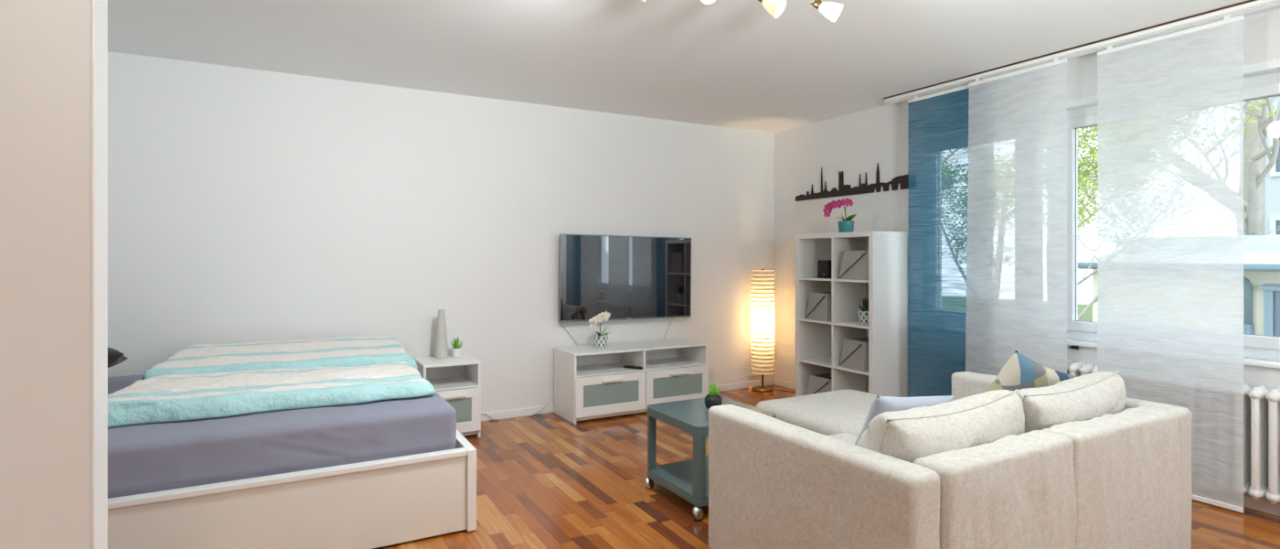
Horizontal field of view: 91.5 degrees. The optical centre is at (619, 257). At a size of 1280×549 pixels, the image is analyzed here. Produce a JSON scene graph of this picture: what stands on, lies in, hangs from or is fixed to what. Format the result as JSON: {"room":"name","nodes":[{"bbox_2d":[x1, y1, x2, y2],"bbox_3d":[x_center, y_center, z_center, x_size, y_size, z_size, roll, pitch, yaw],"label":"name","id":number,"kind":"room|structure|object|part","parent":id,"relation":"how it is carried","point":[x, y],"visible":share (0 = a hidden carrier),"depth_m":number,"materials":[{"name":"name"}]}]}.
{"room":"living room","nodes":[
{"label":"living room","id":0,"kind":"room"},
{"bbox_2d":[0,0,91,548],"bbox_3d":[-1.575,0.012,1.015,1.134,2.494,0.100,0,0,-28],"label":"wall partition","id":1,"kind":"structure","parent":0,"point":[46,45],"depth_m":1.21,"materials":[{"name":"white paint"}]},
{"bbox_2d":[91,0,107,548],"bbox_3d":[-1.072,0.012,1.283,0.006,2.494,0.104,0,0,-28],"label":"trim","id":2,"kind":"structure","parent":1,"relation":"attached to","point":[99,7],"depth_m":1.27,"materials":[{"name":"white paint"}]},
{"bbox_2d":[107,51,774,413],"bbox_3d":[-0.941,0.072,4.937,6.150,2.614,0.120,0,0,-28],"label":"wall","id":3,"kind":"structure","parent":0,"point":[245,205],"depth_m":4.51,"materials":[{"name":"white paint"}]},
{"bbox_2d":[558,233,691,321],"bbox_3d":[0.062,0.171,5.357,1.274,0.712,0.084,1,0,-28],"label":"television","id":4,"kind":"object","parent":3,"relation":"attached to","point":[625,277],"visible":1,"depth_m":5.30,"materials":[{"name":"black plastic"}]},
{"bbox_2d":[480,378,774,420],"bbox_3d":[-1.003,1.229,4.828,5.737,0.060,0.013,0,0,-28],"label":"baseboard","id":5,"kind":"structure","parent":3,"relation":"attached to","point":[507,413],"depth_m":5.02,"materials":[{"name":"white paint"}]},
{"bbox_2d":[107,0,1247,133],"bbox_3d":[0.502,-1.310,2.238,6.150,0.150,6.200,0,0,-28],"label":"ceiling","id":6,"kind":"structure","parent":0,"point":[723,63],"depth_m":3.61,"materials":[{"name":"white paint"}]},
{"bbox_2d":[700,0,715,4],"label":"ceiling spotlight","id":7,"kind":"object","parent":6,"relation":"attached to","point":[707,2],"depth_m":2.48,"materials":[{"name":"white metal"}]},
{"bbox_3d":[0.349,-1.035,2.478,0.077,0.079,0.096,0,0,2],"label":"lamp shade","id":8,"kind":"part","parent":7,"relation":"part of","materials":[{"name":"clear glass"}]},
{"bbox_2d":[757,0,786,18],"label":"ceiling spotlight","id":9,"kind":"object","parent":6,"relation":"attached to","point":[774,7],"depth_m":2.54,"materials":[{"name":"white glass"}]},
{"bbox_3d":[0.633,-1.026,2.551,0.099,0.094,0.076,0,0,34],"label":"lamp shade","id":10,"kind":"part","parent":9,"relation":"part of","materials":[{"name":"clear glass"}]},
{"bbox_2d":[810,0,843,22],"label":"ceiling spotlight","id":11,"kind":"object","parent":6,"relation":"attached to","point":[830,11],"depth_m":2.58,"materials":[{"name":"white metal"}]},
{"bbox_3d":[0.882,-1.024,2.594,0.100,0.088,0.076,0,0,1],"label":"lamp shade","id":12,"kind":"part","parent":11,"relation":"part of","materials":[{"name":"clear glass"}]},
{"bbox_2d":[883,0,1279,103],"bbox_3d":[3.066,-1.218,3.016,0.104,0.036,4.155,0,0,-28],"label":"track","id":13,"kind":"object","parent":6,"relation":"attached to","point":[1250,5],"visible":1,"depth_m":3.52,"materials":[{"name":"white metal"}]},
{"bbox_2d":[907,77,986,396],"bbox_3d":[2.321,0.023,4.402,0.012,2.448,0.642,0,0,-28],"label":"curtain","id":14,"kind":"object","parent":13,"relation":"hanging from","point":[938,122],"visible":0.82,"depth_m":4.47,"materials":[{"name":"blue fabric"}]},
{"bbox_2d":[965,57,1067,375],"bbox_3d":[2.509,0.023,3.983,0.012,2.448,0.635,0,0,-28],"label":"curtain","id":15,"kind":"object","parent":13,"relation":"hanging from","point":[1017,253],"visible":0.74,"depth_m":3.95,"materials":[{"name":"white fabric"}]},
{"bbox_2d":[1097,14,1243,511],"bbox_3d":[2.901,0.023,3.317,0.012,2.448,0.622,0,0,-28],"label":"curtain","id":16,"kind":"object","parent":13,"relation":"hanging from","point":[1170,106],"visible":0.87,"depth_m":3.26,"materials":[{"name":"white fabric"}]},
{"bbox_2d":[373,384,1279,548],"bbox_3d":[0.413,1.319,2.191,5.950,0.120,6.200,0,0,-28],"label":"floor","id":17,"kind":"structure","parent":0,"point":[548,480],"depth_m":3.26,"materials":[{"name":"brown wood"}]},
{"bbox_2d":[107,428,476,548],"bbox_3d":[-2.034,0.806,3.150,2.157,0.894,1.800,0,0,-28],"label":"frame","id":18,"kind":"object","parent":17,"relation":"on","point":[372,504],"visible":0.47,"depth_m":2.57,"materials":[{"name":"white wood"}]},
{"bbox_2d":[107,373,456,498],"bbox_3d":[-2.047,0.854,3.162,2.034,0.352,1.715,0,0,-28],"label":"mattress","id":19,"kind":"object","parent":18,"relation":"on","point":[165,455],"visible":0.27,"depth_m":2.57,"materials":[{"name":"fabric"}]},
{"bbox_2d":[107,347,127,367],"bbox_3d":[-2.821,0.524,3.161,0.500,0.160,0.492,0,0,-36],"label":"pillow","id":20,"kind":"object","parent":19,"relation":"on","point":[115,357],"visible":0.13,"depth_m":3.12,"materials":[{"name":"grey fabric"}]},
{"bbox_2d":[107,361,436,426],"bbox_3d":[-1.700,0.628,3.070,1.414,0.104,0.756,0,0,-28],"label":"duvet","id":21,"kind":"object","parent":19,"relation":"on","point":[174,397],"visible":0.98,"depth_m":2.86,"materials":[{"name":"fabric"}]},
{"bbox_2d":[142,335,417,379],"bbox_3d":[-1.991,0.606,3.770,1.365,0.148,0.792,0,0,-28],"label":"duvet","id":22,"kind":"object","parent":19,"relation":"on","point":[351,350],"visible":0.7,"depth_m":3.64,"materials":[{"name":"fabric"}]},
{"bbox_3d":[-1.626,0.894,2.384,2.075,0.026,0.054,0,0,-28],"label":"rail","id":23,"kind":"part","parent":18,"relation":"part of","materials":[{"name":"white wood"}]},
{"bbox_3d":[-1.102,1.067,3.649,0.042,0.372,1.800,0,0,-28],"label":"footboard","id":24,"kind":"part","parent":18,"relation":"part of","materials":[{"name":"white wood"}]},
{"bbox_2d":[414,353,480,437],"bbox_3d":[-1.234,0.994,4.440,0.390,0.530,0.448,0,0,-28],"label":"nightstand","id":25,"kind":"object","parent":17,"relation":"on","point":[457,380],"visible":0.73,"depth_m":4.35,"materials":[{"name":"white wood"}]},
{"bbox_3d":[-1.409,1.002,4.373,0.018,0.514,0.400,0,0,-28],"label":"panel","id":26,"kind":"part","parent":25,"relation":"part of","materials":[{"name":"white wood"}]},
{"bbox_2d":[434,309,447,358],"bbox_3d":[-1.299,0.553,4.530,0.098,0.350,0.098,0,0,-28],"label":"vase","id":27,"kind":"object","parent":25,"relation":"on","point":[441,351],"visible":1,"depth_m":4.50,"materials":[{"name":"grey ceramic"}]},
{"bbox_3d":[-1.338,0.977,4.635,0.354,0.464,0.006,0,0,-28],"label":"panel","id":28,"kind":"part","parent":25,"relation":"part of","materials":[{"name":"white wood"}]},
{"bbox_2d":[426,375,478,390],"bbox_3d":[-1.244,0.902,4.459,0.354,0.010,0.392,0,0,-28],"label":"shelf","id":29,"kind":"object","parent":25,"relation":"attached to","point":[439,382],"depth_m":4.46,"materials":[{"name":"white wood"}]},
{"bbox_3d":[-1.136,0.947,4.255,0.170,0.020,0.030,0,0,-28],"label":"handle","id":30,"kind":"part","parent":25,"relation":"part of","materials":[{"name":"white metal"}]},
{"bbox_2d":[451,347,460,357],"bbox_3d":[-1.197,0.696,4.561,0.066,0.066,0.066,0,0,-28],"label":"pot","id":31,"kind":"object","parent":25,"relation":"on","point":[456,351],"depth_m":4.54,"materials":[{"name":"ceramic"}]},
{"bbox_2d":[450,336,462,357],"bbox_3d":[-1.197,0.651,4.575,0.097,0.154,0.109,0,0,-28],"label":"succulent","id":32,"kind":"object","parent":25,"relation":"on","point":[456,349],"visible":1,"depth_m":4.54,"materials":[{"name":"green plant"}]},
{"bbox_3d":[-1.146,1.059,4.276,0.382,0.300,0.016,0,0,-28],"label":"drawer","id":33,"kind":"part","parent":25,"relation":"part of","materials":[{"name":"white wood"}]},
{"bbox_3d":[-1.146,1.054,4.276,0.256,0.165,0.006,0,0,-28],"label":"glass panel","id":34,"kind":"part","parent":25,"relation":"part of","materials":[{"name":"grey"}]},
{"bbox_3d":[-1.081,1.002,4.549,0.018,0.514,0.400,0,0,-28],"label":"panel","id":35,"kind":"part","parent":25,"relation":"part of","materials":[{"name":"white wood"}]},
{"bbox_2d":[480,401,549,419],"bbox_3d":[-0.856,1.213,4.876,0.662,0.091,0.040,0,0,-28],"label":"cable","id":36,"kind":"object","parent":17,"relation":"on","point":[549,401],"visible":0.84,"depth_m":4.88,"materials":[{"name":"beige plastic"}]},
{"bbox_2d":[554,338,708,424],"bbox_3d":[0.115,0.994,5.148,1.233,0.530,0.458,0,0,-28],"label":"tv stand","id":37,"kind":"object","parent":17,"relation":"on","point":[591,382],"visible":0.99,"depth_m":5.01,"materials":[{"name":"white wood"}]},
{"bbox_3d":[-0.432,1.002,4.883,0.018,0.514,0.410,0,0,-28],"label":"panel","id":38,"kind":"part","parent":37,"relation":"part of","materials":[{"name":"white wood"}]},
{"bbox_2d":[588,310,613,348],"bbox_3d":[-0.149,0.578,4.988,0.146,0.300,0.161,0,0,24],"label":"orchid","id":39,"kind":"object","parent":37,"relation":"on","point":[600,339],"visible":1,"depth_m":4.97,"materials":[{"name":"plant"}]},
{"bbox_3d":[-0.209,0.500,4.940,0.076,0.057,0.016,0,0,14],"label":"flower","id":40,"kind":"part","parent":39,"relation":"part of","materials":[{"name":"white plant"}]},
{"bbox_3d":[-0.181,0.487,4.955,0.081,0.060,0.018,0,0,9],"label":"flower","id":41,"kind":"part","parent":39,"relation":"part of","materials":[{"name":"white plant"}]},
{"bbox_3d":[-0.153,0.674,5.012,0.120,0.108,0.120,0,0,-28],"label":"pot","id":42,"kind":"part","parent":39,"relation":"part of","materials":[{"name":"ceramic"}]},
{"bbox_3d":[-0.138,0.464,4.977,0.081,0.060,0.018,0,0,0],"label":"flower","id":43,"kind":"part","parent":39,"relation":"part of","materials":[{"name":"white plant"}]},
{"bbox_3d":[-0.067,1.059,4.834,0.608,0.300,0.016,0,0,-28],"label":"drawer","id":44,"kind":"part","parent":37,"relation":"part of","materials":[{"name":"white wood"}]},
{"bbox_3d":[-0.067,1.054,4.834,0.482,0.165,0.006,0,0,-28],"label":"glass panel","id":45,"kind":"part","parent":37,"relation":"part of","materials":[{"name":"grey glass"}]},
{"bbox_3d":[-0.056,0.947,4.814,0.170,0.020,0.030,0,0,-28],"label":"handle","id":46,"kind":"part","parent":37,"relation":"part of","materials":[{"name":"white metal"}]},
{"bbox_3d":[0.008,0.977,5.347,1.197,0.464,0.006,0,0,-28],"label":"panel","id":47,"kind":"part","parent":37,"relation":"part of","materials":[{"name":"white wood"}]},
{"bbox_2d":[623,364,642,369],"bbox_3d":[0.110,0.886,5.039,0.170,0.020,0.044,0,0,32],"label":"remote control","id":48,"kind":"object","parent":37,"relation":"on","point":[624,366],"visible":1,"depth_m":5.02,"materials":[{"name":"black plastic"}]},
{"bbox_2d":[576,356,705,377],"bbox_3d":[0.104,0.902,5.168,1.197,0.010,0.402,0,0,-28],"label":"shelf","id":49,"kind":"object","parent":37,"relation":"attached to","point":[611,367],"depth_m":5.13,"materials":[{"name":"white wood"}]},
{"bbox_3d":[0.477,1.059,5.125,0.608,0.300,0.016,0,0,-28],"label":"drawer","id":50,"kind":"part","parent":37,"relation":"part of","materials":[{"name":"white wood"}]},
{"bbox_3d":[0.477,1.054,5.125,0.482,0.165,0.006,0,0,-28],"label":"glass panel","id":51,"kind":"part","parent":37,"relation":"part of","materials":[{"name":"grey glass"}]},
{"bbox_3d":[0.487,0.947,5.105,0.170,0.020,0.030,0,0,-28],"label":"handle","id":52,"kind":"part","parent":37,"relation":"part of","materials":[{"name":"white metal"}]},
{"bbox_3d":[0.639,1.002,5.456,0.018,0.514,0.410,0,0,-28],"label":"panel","id":53,"kind":"part","parent":37,"relation":"part of","materials":[{"name":"white wood"}]},
{"bbox_2d":[644,395,775,519],"bbox_3d":[0.471,1.033,3.308,0.526,0.448,0.514,0,0,-28],"label":"coffee table","id":54,"kind":"object","parent":17,"relation":"on","point":[688,479],"visible":0.54,"depth_m":3.24,"materials":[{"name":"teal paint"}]},
{"bbox_3d":[0.166,1.011,3.407,0.047,0.312,0.047,0,0,-28],"label":"leg","id":55,"kind":"part","parent":54,"relation":"part of","materials":[{"name":"grey paint"}]},
{"bbox_2d":[649,455,709,500],"bbox_3d":[0.477,1.169,3.313,0.502,0.036,0.502,0,0,-28],"label":"shelf","id":56,"kind":"object","parent":54,"relation":"attached to","point":[676,476],"depth_m":3.27,"materials":[{"name":"grey paint"}]},
{"bbox_3d":[0.383,1.011,3.003,0.047,0.312,0.047,0,0,-28],"label":"leg","id":57,"kind":"part","parent":54,"relation":"part of","materials":[{"name":"grey paint"}]},
{"bbox_2d":[704,382,722,408],"bbox_3d":[0.499,0.737,3.331,0.094,0.144,0.094,0,0,-28],"label":"succulent","id":58,"kind":"object","parent":54,"relation":"on","point":[712,399],"visible":0.93,"depth_m":3.31,"materials":[{"name":"green plant"}]},
{"bbox_2d":[704,394,722,408],"bbox_3d":[0.499,0.772,3.331,0.094,0.072,0.094,0,0,-28],"label":"pot","id":59,"kind":"object","parent":54,"relation":"on","point":[710,400],"depth_m":3.30,"materials":[{"name":"ceramic"}]},
{"bbox_2d":[750,268,774,392],"bbox_3d":[1.351,0.684,5.899,0.220,1.150,0.220,0,0,-28],"label":"floor lamp","id":60,"kind":"object","parent":17,"relation":"on","point":[762,281],"visible":1,"depth_m":5.81,"materials":[{"name":"white paper"}]},
{"bbox_2d":[795,230,906,396],"bbox_3d":[1.871,0.530,5.096,0.388,1.458,0.805,0,0,-28],"label":"bookcase","id":61,"kind":"object","parent":17,"relation":"on","point":[818,343],"visible":0.61,"depth_m":5.01,"materials":[{"name":"white wood"}]},
{"bbox_3d":[1.691,0.530,5.434,0.388,1.378,0.040,0,0,-28],"label":"panel","id":62,"kind":"part","parent":61,"relation":"part of","materials":[{"name":"white wood"}]},
{"bbox_3d":[1.786,0.181,5.259,0.384,0.018,0.358,0,0,-28],"label":"shelf","id":63,"kind":"part","parent":61,"relation":"part of","materials":[{"name":"white wood"}]},
{"bbox_3d":[1.786,0.530,5.259,0.384,0.018,0.358,0,0,-28],"label":"shelf","id":64,"kind":"part","parent":61,"relation":"part of","materials":[{"name":"white wood"}]},
{"bbox_3d":[1.786,0.879,5.259,0.384,0.018,0.358,0,0,-28],"label":"shelf","id":65,"kind":"part","parent":61,"relation":"part of","materials":[{"name":"white wood"}]},
{"bbox_2d":[805,291,831,320],"bbox_3d":[1.751,0.408,5.237,0.259,0.225,0.274,0,0,-19],"label":"basket","id":66,"kind":"object","parent":61,"relation":"on","point":[819,303],"visible":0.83,"depth_m":5.17,"materials":[{"name":"grey fabric"}]},
{"bbox_2d":[806,372,831,394],"bbox_3d":[1.748,1.107,5.232,0.259,0.225,0.274,0,0,-32],"label":"basket","id":67,"kind":"object","parent":61,"relation":"on","point":[817,383],"visible":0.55,"depth_m":5.19,"materials":[{"name":"grey fabric"}]},
{"bbox_2d":[817,259,831,277],"bbox_3d":[1.725,0.097,5.222,0.090,0.150,0.116,0,0,-28],"label":"router","id":68,"kind":"object","parent":61,"relation":"on","point":[824,266],"visible":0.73,"depth_m":5.19,"materials":[{"name":"black plastic"}]},
{"bbox_2d":[822,197,856,232],"bbox_3d":[1.799,-0.337,5.030,0.124,0.276,0.322,0,0,-28],"label":"orchid","id":69,"kind":"object","parent":61,"relation":"on","point":[847,225],"visible":0.98,"depth_m":4.97,"materials":[{"name":"pink plant"}]},
{"bbox_3d":[1.710,-0.390,5.128,0.072,0.054,0.015,0,0,39],"label":"flower","id":70,"kind":"part","parent":69,"relation":"part of","materials":[{"name":"pink plant"}]},
{"bbox_3d":[1.717,-0.421,5.114,0.077,0.058,0.016,0,0,38],"label":"flower","id":71,"kind":"part","parent":69,"relation":"part of","materials":[{"name":"pink plant"}]},
{"bbox_3d":[1.757,-0.428,5.039,0.077,0.058,0.015,0,0,33],"label":"flower","id":72,"kind":"part","parent":69,"relation":"part of","materials":[{"name":"pink plant"}]},
{"bbox_3d":[1.816,-0.245,4.998,0.124,0.092,0.124,0,0,-28],"label":"pot","id":73,"kind":"part","parent":69,"relation":"part of","materials":[{"name":"teal ceramic"}]},
{"bbox_3d":[1.814,-0.429,4.934,0.064,0.048,0.013,0,0,27],"label":"flower","id":74,"kind":"part","parent":69,"relation":"part of","materials":[{"name":"pink plant"}]},
{"bbox_3d":[1.962,0.181,4.931,0.384,0.018,0.348,0,0,-28],"label":"shelf","id":75,"kind":"part","parent":61,"relation":"part of","materials":[{"name":"white wood"}]},
{"bbox_3d":[1.962,0.530,4.931,0.384,0.018,0.348,0,0,-28],"label":"shelf","id":76,"kind":"part","parent":61,"relation":"part of","materials":[{"name":"white wood"}]},
{"bbox_3d":[1.962,0.879,4.931,0.384,0.018,0.348,0,0,-28],"label":"shelf","id":77,"kind":"part","parent":61,"relation":"part of","materials":[{"name":"white wood"}]},
{"bbox_3d":[1.871,-0.179,5.096,0.388,0.040,0.805,0,0,-28],"label":"panel","id":78,"kind":"part","parent":61,"relation":"part of","materials":[{"name":"white wood"}]},
{"bbox_2d":[838,250,868,279],"bbox_3d":[1.919,0.059,4.902,0.259,0.225,0.274,0,0,-30],"label":"basket","id":79,"kind":"object","parent":61,"relation":"on","point":[855,263],"visible":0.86,"depth_m":4.83,"materials":[{"name":"grey fabric"}]},
{"bbox_2d":[839,337,868,371],"bbox_3d":[1.922,0.757,4.907,0.259,0.225,0.274,0,0,-20],"label":"basket","id":80,"kind":"object","parent":61,"relation":"on","point":[855,351],"visible":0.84,"depth_m":4.85,"materials":[{"name":"grey fabric"}]},
{"bbox_2d":[857,298,868,324],"bbox_3d":[1.911,0.410,4.856,0.123,0.223,0.156,0,0,-28],"label":"potted grass","id":81,"kind":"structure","parent":61,"relation":"on","point":[863,314],"depth_m":4.82,"materials":[{"name":"ceramic"}]},
{"bbox_2d":[857,309,868,324],"bbox_3d":[1.914,0.467,4.846,0.120,0.108,0.120,0,0,-28],"label":"pot","id":82,"kind":"object","parent":81,"relation":"attached to","point":[863,314],"depth_m":4.81,"materials":[{"name":"ceramic"}]},
{"bbox_3d":[2.051,0.530,4.759,0.388,1.378,0.040,0,0,-28],"label":"panel","id":83,"kind":"part","parent":61,"relation":"part of","materials":[{"name":"white wood"}]},
{"bbox_2d":[708,371,1192,548],"bbox_3d":[1.230,0.936,2.896,1.779,0.646,1.680,0,0,-28],"label":"sofa","id":84,"kind":"object","parent":17,"relation":"on","point":[1123,479],"visible":0.9,"depth_m":2.16,"materials":[{"name":"fabric"}]},
{"bbox_2d":[755,389,881,436],"bbox_3d":[1.489,0.898,3.134,0.808,0.176,1.556,0,0,-28],"label":"cushion","id":85,"kind":"object","parent":84,"relation":"on","point":[839,410],"visible":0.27,"depth_m":3.39,"materials":[{"name":"fabric"}]},
{"bbox_3d":[0.658,0.931,2.230,0.142,0.613,0.994,0,0,-28],"label":"armrest","id":86,"kind":"part","parent":84,"relation":"part of","materials":[{"name":"fabric"}]},
{"bbox_2d":[827,432,857,444],"bbox_3d":[0.992,0.898,2.480,0.683,0.176,0.872,0,0,-28],"label":"seat cushion","id":87,"kind":"object","parent":84,"relation":"on","point":[844,436],"visible":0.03,"depth_m":2.87,"materials":[{"name":"fabric"}]},
{"bbox_2d":[854,394,954,445],"bbox_3d":[1.157,0.691,2.540,0.524,0.329,0.174,0,0,-31],"label":"throw pillow","id":88,"kind":"object","parent":87,"relation":"on","point":[880,404],"visible":0.33,"depth_m":2.44,"materials":[{"name":"white fabric"}]},
{"bbox_2d":[856,388,1024,462],"bbox_3d":[1.139,0.689,2.234,0.788,0.379,0.302,0,0,-32],"label":"cushion","id":89,"kind":"object","parent":87,"relation":"on","point":[910,434],"visible":0.48,"depth_m":2.10,"materials":[{"name":"fabric"}]},
{"bbox_3d":[1.236,0.925,2.041,0.708,0.624,0.164,0,0,-28],"label":"panel","id":90,"kind":"part","parent":84,"relation":"part of","materials":[{"name":"fabric"}]},
{"bbox_2d":[986,350,1077,391],"bbox_3d":[1.892,0.659,2.925,0.512,0.480,0.210,0,0,-10],"label":"throw pillow","id":91,"kind":"object","parent":84,"relation":"on","point":[1019,372],"visible":0.32,"depth_m":2.83,"materials":[{"name":"multicoloured fabric"}]},
{"bbox_2d":[1016,370,1126,432],"bbox_3d":[1.808,0.685,2.592,0.776,0.386,0.295,0,0,-32],"label":"cushion","id":92,"kind":"object","parent":84,"relation":"on","point":[1084,397],"visible":0.44,"depth_m":2.49,"materials":[{"name":"fabric"}]},
{"bbox_3d":[2.099,0.931,3.000,0.148,0.613,0.994,0,0,-28],"label":"armrest","id":93,"kind":"part","parent":84,"relation":"part of","materials":[{"name":"fabric"}]},
{"bbox_3d":[1.892,0.925,2.391,0.794,0.622,0.163,0,0,-28],"label":"panel","id":94,"kind":"part","parent":84,"relation":"part of","materials":[{"name":"fabric"}]},
{"bbox_2d":[774,5,1279,502],"bbox_3d":[3.081,0.072,3.616,0.300,2.614,6.000,0,0,-28],"label":"wall","id":95,"kind":"structure","parent":0,"point":[854,144],"depth_m":5.32,"materials":[{"name":"white paint"}]},
{"bbox_2d":[795,162,908,201],"bbox_3d":[1.973,-0.676,5.359,0.011,0.280,1.277,0,0,-28],"label":"wall decal","id":96,"kind":"object","parent":95,"relation":"attached to","point":[903,180],"visible":0.91,"depth_m":5.29,"materials":[{"name":"black plastic"}]},
{"bbox_2d":[774,378,1279,515],"bbox_3d":[2.943,1.229,3.543,0.013,0.060,6.000,0,0,-28],"label":"baseboard","id":97,"kind":"structure","parent":95,"relation":"attached to","point":[1261,505],"depth_m":3.10,"materials":[{"name":"white paint"}]},
{"bbox_2d":[1068,344,1078,349],"bbox_3d":[2.787,0.548,3.815,0.028,0.022,0.048,0,0,-28],"label":"clip","id":98,"kind":"object","parent":95,"relation":"attached to","point":[1072,346],"visible":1,"depth_m":3.81,"materials":[{"name":"black plastic"}]},
{"bbox_2d":[1066,71,1279,360],"bbox_3d":[3.307,-0.206,3.091,0.078,1.441,2.100,0,0,-28],"label":"window","id":99,"kind":"structure","parent":95,"relation":"in","point":[1267,85],"depth_m":3.88,"materials":[{"name":"glass"},{"name":"white gloss paint"}]},
{"bbox_2d":[1066,360,1279,504],"bbox_3d":[3.036,0.944,3.229,0.143,0.630,2.482,0,0,-28],"label":"radiator","id":100,"kind":"object","parent":95,"relation":"attached to","point":[1257,488],"visible":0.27,"depth_m":3.02,"materials":[{"name":"white metal"}]},
{"bbox_2d":[1066,57,1279,109],"bbox_3d":[3.023,-0.950,3.466,0.064,0.046,3.030,0,0,-28],"label":"trim","id":101,"kind":"structure","parent":95,"relation":"attached to","point":[1272,65],"depth_m":3.14,"materials":[{"name":"white"}]},
{"bbox_2d":[1066,338,1279,368],"bbox_3d":[3.030,0.525,3.464,0.135,0.023,3.080,0,0,-28],"label":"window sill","id":102,"kind":"structure","parent":95,"relation":"attached to","point":[1262,362],"depth_m":3.13,"materials":[{"name":"white"}]},
{"bbox_2d":[1077,303,1092,321],"bbox_3d":[19.243,3.309,21.324,44.500,0.100,70.000,0,0,-28],"label":"ground","id":103,"kind":"structure","parent":0,"point":[1088,315],"depth_m":36.39,"materials":[{"name":"green plant"}]},
{"bbox_2d":[1077,128,1095,146],"bbox_3d":[8.464,-0.951,13.034,6.471,8.433,4.371,0,0,32],"label":"leafy tree","id":104,"kind":"object","parent":103,"relation":"on","point":[1090,128],"visible":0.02,"depth_m":11.74,"materials":[{"name":"green plant"}]},
{"bbox_2d":[1077,234,1279,336],"bbox_3d":[11.642,1.449,7.568,4.075,3.620,9.300,0,0,-28],"label":"outbuilding","id":105,"kind":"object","parent":103,"relation":"on","point":[1261,253],"visible":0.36,"depth_m":8.93,"materials":[{"name":"painted plaster"},{"name":"glass"}]},
{"bbox_3d":[9.455,1.119,8.293,0.010,1.320,1.080,0,0,-28],"label":"pane","id":106,"kind":"part","parent":105,"relation":"part of","materials":[{"name":"blue"}]},
{"bbox_2d":[1077,96,1279,234],"bbox_3d":[11.488,-3.037,10.233,5.723,12.626,9.924,0,0,-28],"label":"bare tree","id":107,"kind":"object","parent":103,"relation":"on","point":[1255,148],"visible":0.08,"depth_m":11.06,"materials":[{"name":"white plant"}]},
{"bbox_2d":[1077,105,1279,319],"bbox_3d":[7.282,-0.585,9.989,4.000,7.696,5.725,0,0,-15],"label":"leafy tree","id":108,"kind":"object","parent":103,"relation":"on","point":[1083,183],"visible":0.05,"depth_m":9.03,"materials":[{"name":"green plant"}]},
{"bbox_2d":[1243,96,1279,234],"bbox_3d":[25.102,-1.741,17.256,8.600,10.000,9.900,0,0,-28],"label":"apartment building","id":109,"kind":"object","parent":103,"relation":"on","point":[1273,177],"visible":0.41,"depth_m":18.79,"materials":[{"name":"painted plaster"},{"name":"glass"}]},
{"bbox_3d":[20.016,-3.191,18.223,0.020,1.300,1.200,0,0,-28],"label":"pane","id":110,"kind":"part","parent":109,"relation":"part of","materials":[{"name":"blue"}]},
{"bbox_3d":[20.016,-0.491,18.223,0.020,1.300,1.200,0,0,-28],"label":"pane","id":111,"kind":"part","parent":109,"relation":"part of","materials":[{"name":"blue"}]}
]}

